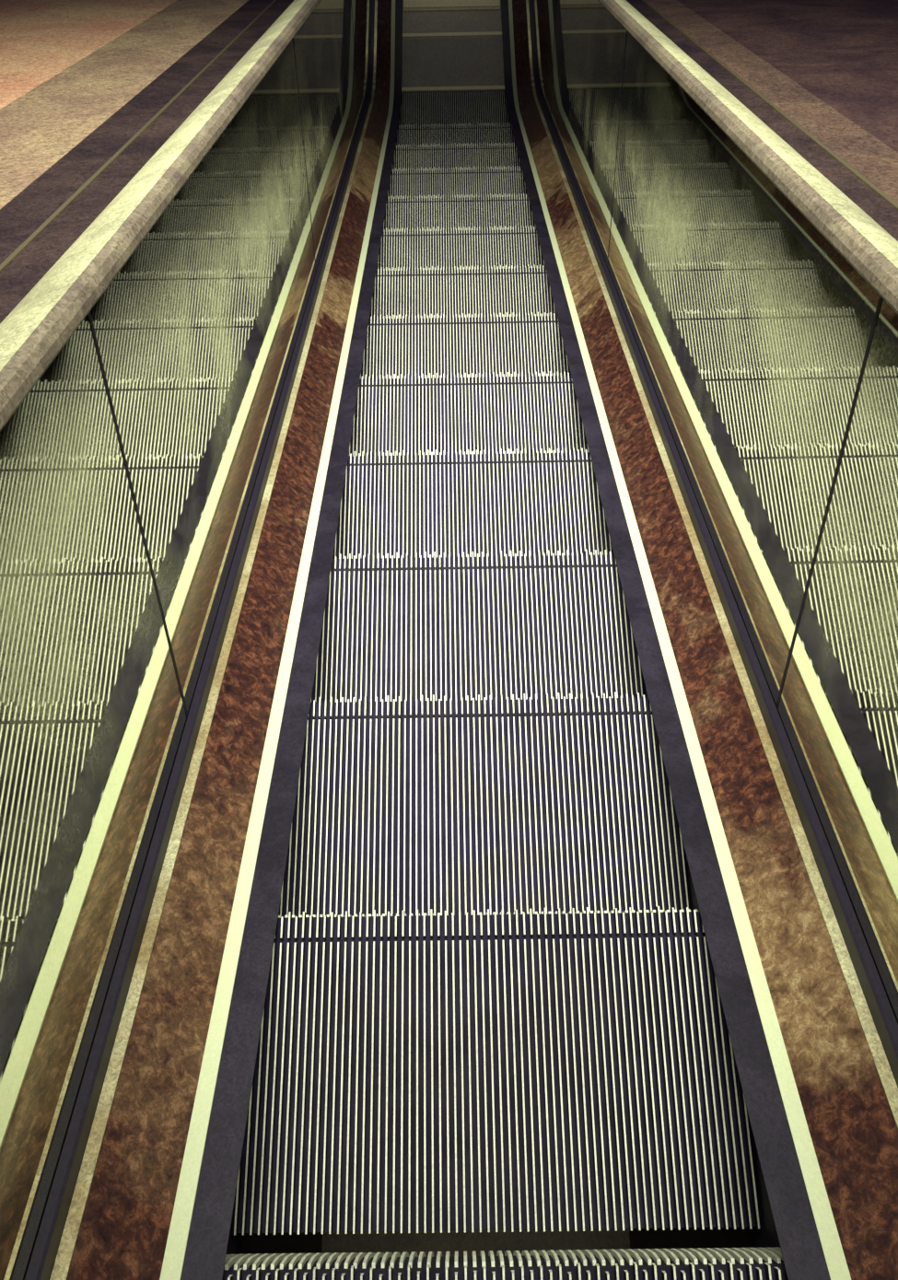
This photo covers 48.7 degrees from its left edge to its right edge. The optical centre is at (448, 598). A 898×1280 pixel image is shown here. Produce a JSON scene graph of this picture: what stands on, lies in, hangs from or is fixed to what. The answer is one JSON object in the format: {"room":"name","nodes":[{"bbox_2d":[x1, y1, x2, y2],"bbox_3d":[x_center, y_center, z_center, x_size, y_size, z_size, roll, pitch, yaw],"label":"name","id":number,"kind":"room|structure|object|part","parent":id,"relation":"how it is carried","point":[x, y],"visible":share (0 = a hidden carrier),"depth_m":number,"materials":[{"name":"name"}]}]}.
{"room":"escalator","nodes":[
{"label":"escalator","id":0,"kind":"room"},
{"bbox_2d":[241,1232,322,1254],"bbox_3d":[-1.521,-1.267,2.327,2.100,4.257,7.916,-1,68,0],"label":"wall","id":1,"kind":"structure","parent":0,"point":[309,1242],"depth_m":2.52,"materials":[{"name":"brown metal"}]},
{"bbox_2d":[0,0,293,323],"bbox_3d":[-1.525,-1.411,1.999,2.100,3.749,7.900,-1,68,0],"label":"floor","id":2,"kind":"structure","parent":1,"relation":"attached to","point":[91,90],"depth_m":2.26,"materials":[{"name":"beige stone"}]},
{"bbox_3d":[-1.778,-1.411,1.997,1.594,3.740,7.896,-1,68,0],"label":"deck panel","id":3,"kind":"part","parent":2,"relation":"part of","materials":[{"name":"beige stone"}]},
{"bbox_3d":[-0.849,-1.417,2.012,0.264,3.698,7.896,-1,68,0],"label":"deck panel","id":4,"kind":"part","parent":2,"relation":"part of","materials":[{"name":"brown stone"}]},
{"bbox_2d":[321,0,629,1256],"bbox_3d":[0.043,-1.155,4.620,12.000,0.100,14.500,-1,68,0],"label":"floor","id":5,"kind":"structure","parent":0,"point":[489,20],"depth_m":5.21,"materials":[{"name":"stone"}]},
{"bbox_2d":[0,0,402,1279],"bbox_3d":[-0.336,-1.074,2.295,0.202,4.622,8.326,-1,68,0],"label":"balustrade","id":6,"kind":"object","parent":5,"relation":"on","point":[171,482],"visible":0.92,"depth_m":1.22,"materials":[{"name":"metal"}]},
{"bbox_3d":[-0.386,0.505,0.527,0.010,1.493,1.933,-1,68,0],"label":"mirror panel","id":7,"kind":"part","parent":6,"relation":"part of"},
{"bbox_2d":[0,0,321,431],"bbox_3d":[-0.454,-1.459,1.956,0.134,3.727,7.871,-1,68,0],"label":"handrail","id":8,"kind":"object","parent":6,"relation":"attached to","point":[36,331],"visible":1,"depth_m":1.19,"materials":[{"name":"stone"}]},
{"bbox_3d":[-0.396,-0.628,2.002,0.010,1.493,1.933,-1,68,0],"label":"mirror panel","id":9,"kind":"part","parent":6,"relation":"part of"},
{"bbox_3d":[-0.271,-0.955,2.584,0.002,3.997,8.326,-1,68,0],"label":"skirt panel","id":10,"kind":"part","parent":6,"relation":"part of","materials":[{"name":"black metal"}]},
{"bbox_3d":[-0.285,-1.061,2.489,0.023,3.766,8.204,-1,68,0],"label":"skirt trim","id":11,"kind":"part","parent":6,"relation":"part of","materials":[{"name":"metal"}]},
{"bbox_3d":[-0.406,-1.780,3.502,0.010,1.524,1.986,-1,68,0],"label":"mirror panel","id":12,"kind":"part","parent":6,"relation":"part of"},
{"bbox_3d":[-0.420,-3.075,4.776,0.010,0.966,2.024,-1,68,0],"label":"mirror panel","id":13,"kind":"part","parent":6,"relation":"part of","materials":[{"name":"clear glass"}]},
{"bbox_2d":[391,142,521,171],"bbox_3d":[0.032,-1.841,4.458,0.608,0.187,0.354,-1,68,0],"label":"step","id":14,"kind":"structure","parent":6,"relation":"attached to","point":[494,157],"depth_m":4.42,"materials":[{"name":"paint"}]},
{"bbox_2d":[387,165,527,198],"bbox_3d":[0.034,-1.597,4.141,0.608,0.187,0.354,-1,68,0],"label":"step","id":15,"kind":"structure","parent":6,"relation":"attached to","point":[466,182],"depth_m":4.10,"materials":[{"name":"paint"}]},
{"bbox_2d":[382,193,535,232],"bbox_3d":[0.036,-1.353,3.824,0.608,0.187,0.354,-1,68,0],"label":"step","id":16,"kind":"structure","parent":6,"relation":"attached to","point":[473,212],"depth_m":3.78,"materials":[{"name":"paint"}]},
{"bbox_2d":[376,225,545,270],"bbox_3d":[0.038,-1.110,3.506,0.608,0.187,0.354,-1,68,0],"label":"step","id":17,"kind":"structure","parent":6,"relation":"attached to","point":[494,248],"depth_m":3.46,"materials":[{"name":"paint"}]},
{"bbox_2d":[369,264,556,318],"bbox_3d":[0.040,-0.866,3.189,0.608,0.187,0.354,-1,68,0],"label":"step","id":18,"kind":"structure","parent":6,"relation":"attached to","point":[474,291],"depth_m":3.14,"materials":[{"name":"paint"}]},
{"bbox_2d":[360,312,570,379],"bbox_3d":[0.043,-0.623,2.872,0.608,0.187,0.354,-1,68,0],"label":"step","id":19,"kind":"structure","parent":6,"relation":"attached to","point":[531,343],"depth_m":2.82,"materials":[{"name":"paint"}]},
{"bbox_2d":[348,371,589,455],"bbox_3d":[0.045,-0.379,2.555,0.608,0.187,0.354,-1,68,0],"label":"step","id":20,"kind":"structure","parent":6,"relation":"attached to","point":[537,413],"depth_m":2.50,"materials":[{"name":"paint"}]},
{"bbox_2d":[332,447,612,558],"bbox_3d":[0.047,-0.135,2.237,0.608,0.187,0.354,-1,68,0],"label":"step","id":21,"kind":"structure","parent":6,"relation":"attached to","point":[459,504],"depth_m":2.17,"materials":[{"name":"paint"}]},
{"bbox_2d":[310,549,643,702],"bbox_3d":[0.049,0.108,1.920,0.608,0.187,0.354,-1,68,0],"label":"step","id":22,"kind":"structure","parent":6,"relation":"attached to","point":[496,626],"depth_m":1.85,"materials":[{"name":"paint"}]},
{"bbox_2d":[279,692,689,917],"bbox_3d":[0.051,0.352,1.603,0.608,0.187,0.354,-1,68,0],"label":"step","id":23,"kind":"structure","parent":6,"relation":"attached to","point":[468,806],"depth_m":1.52,"materials":[{"name":"paint"}]},
{"bbox_2d":[232,906,760,1234],"bbox_3d":[0.053,0.596,1.286,0.608,0.187,0.354,-1,68,0],"label":"step","id":24,"kind":"structure","parent":6,"relation":"attached to","point":[571,1070],"depth_m":1.20,"materials":[{"name":"paint"}]},
{"bbox_2d":[222,1247,787,1279],"bbox_3d":[0.055,0.839,0.969,0.608,0.187,0.354,-1,68,0],"label":"step","id":25,"kind":"structure","parent":6,"relation":"attached to","point":[714,1263],"depth_m":0.98,"materials":[{"name":"paint"}]},
{"bbox_2d":[403,0,500,11],"bbox_3d":[0.013,-3.376,5.470,0.528,0.024,0.345,-1,68,0],"label":"plate","id":26,"kind":"object","parent":5,"relation":"on","point":[407,4],"visible":1,"depth_m":5.43,"materials":[{"name":"grey metal"}]},
{"bbox_2d":[402,31,503,86],"bbox_3d":[0.021,-2.838,5.363,0.608,0.188,0.396,-1,68,0],"label":"step","id":27,"kind":"structure","parent":5,"relation":"on","point":[457,34],"depth_m":5.34,"materials":[{"name":"paint"}]},
{"bbox_2d":[397,85,511,127],"bbox_3d":[0.026,-2.418,5.176,0.608,0.188,0.486,-1,68,0],"label":"step","id":28,"kind":"structure","parent":5,"relation":"on","point":[471,105],"depth_m":5.14,"materials":[{"name":"paint"}]},
{"bbox_2d":[395,122,515,147],"bbox_3d":[0.030,-2.076,4.774,0.608,0.187,0.370,-1,68,0],"label":"step","id":29,"kind":"structure","parent":5,"relation":"on","point":[482,134],"depth_m":4.74,"materials":[{"name":"paint"}]},
{"bbox_2d":[500,0,897,1279],"bbox_3d":[0.401,-1.085,2.291,0.202,4.622,8.326,-1,68,0],"label":"balustrade","id":30,"kind":"object","parent":5,"relation":"on","point":[734,376],"visible":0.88,"depth_m":1.39,"materials":[{"name":"metal"}]},
{"bbox_3d":[0.448,-3.088,4.771,0.010,0.966,2.024,-1,68,0],"label":"mirror panel","id":31,"kind":"part","parent":30,"relation":"part of","materials":[{"name":"clear glass"}]},
{"bbox_3d":[0.461,-1.794,3.498,0.010,1.524,1.986,-1,68,0],"label":"mirror panel","id":32,"kind":"part","parent":30,"relation":"part of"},
{"bbox_3d":[0.342,-0.965,2.581,0.002,3.997,8.326,-1,68,0],"label":"skirt panel","id":33,"kind":"part","parent":30,"relation":"part of","materials":[{"name":"black metal"}]},
{"bbox_3d":[0.471,-0.642,1.998,0.010,1.493,1.933,-1,68,0],"label":"mirror panel","id":34,"kind":"part","parent":30,"relation":"part of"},
{"bbox_2d":[597,0,897,314],"bbox_3d":[0.503,-1.474,1.951,0.134,3.727,7.871,-1,68,0],"label":"handrail","id":35,"kind":"object","parent":30,"relation":"attached to","point":[869,249],"visible":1,"depth_m":1.37,"materials":[{"name":"stone"}]},
{"bbox_3d":[0.481,0.491,0.523,0.010,1.493,1.933,-1,68,0],"label":"mirror panel","id":36,"kind":"part","parent":30,"relation":"part of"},
{"bbox_2d":[628,1226,750,1249],"bbox_3d":[1.579,-1.315,2.310,2.100,4.257,7.916,-1,68,0],"label":"wall","id":37,"kind":"structure","parent":0,"point":[682,1238],"depth_m":2.37,"materials":[{"name":"brown metal"}]},
{"bbox_2d":[626,0,897,241],"bbox_3d":[1.575,-1.458,1.987,2.100,3.741,7.900,-1,68,0],"label":"floor","id":38,"kind":"structure","parent":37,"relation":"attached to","point":[820,75],"depth_m":2.36,"materials":[{"name":"beige stone"}]},
{"bbox_3d":[1.704,-1.464,1.983,1.843,3.732,7.896,-1,68,0],"label":"deck panel","id":39,"kind":"part","parent":38,"relation":"part of","materials":[{"name":"brown stone"}]}
]}

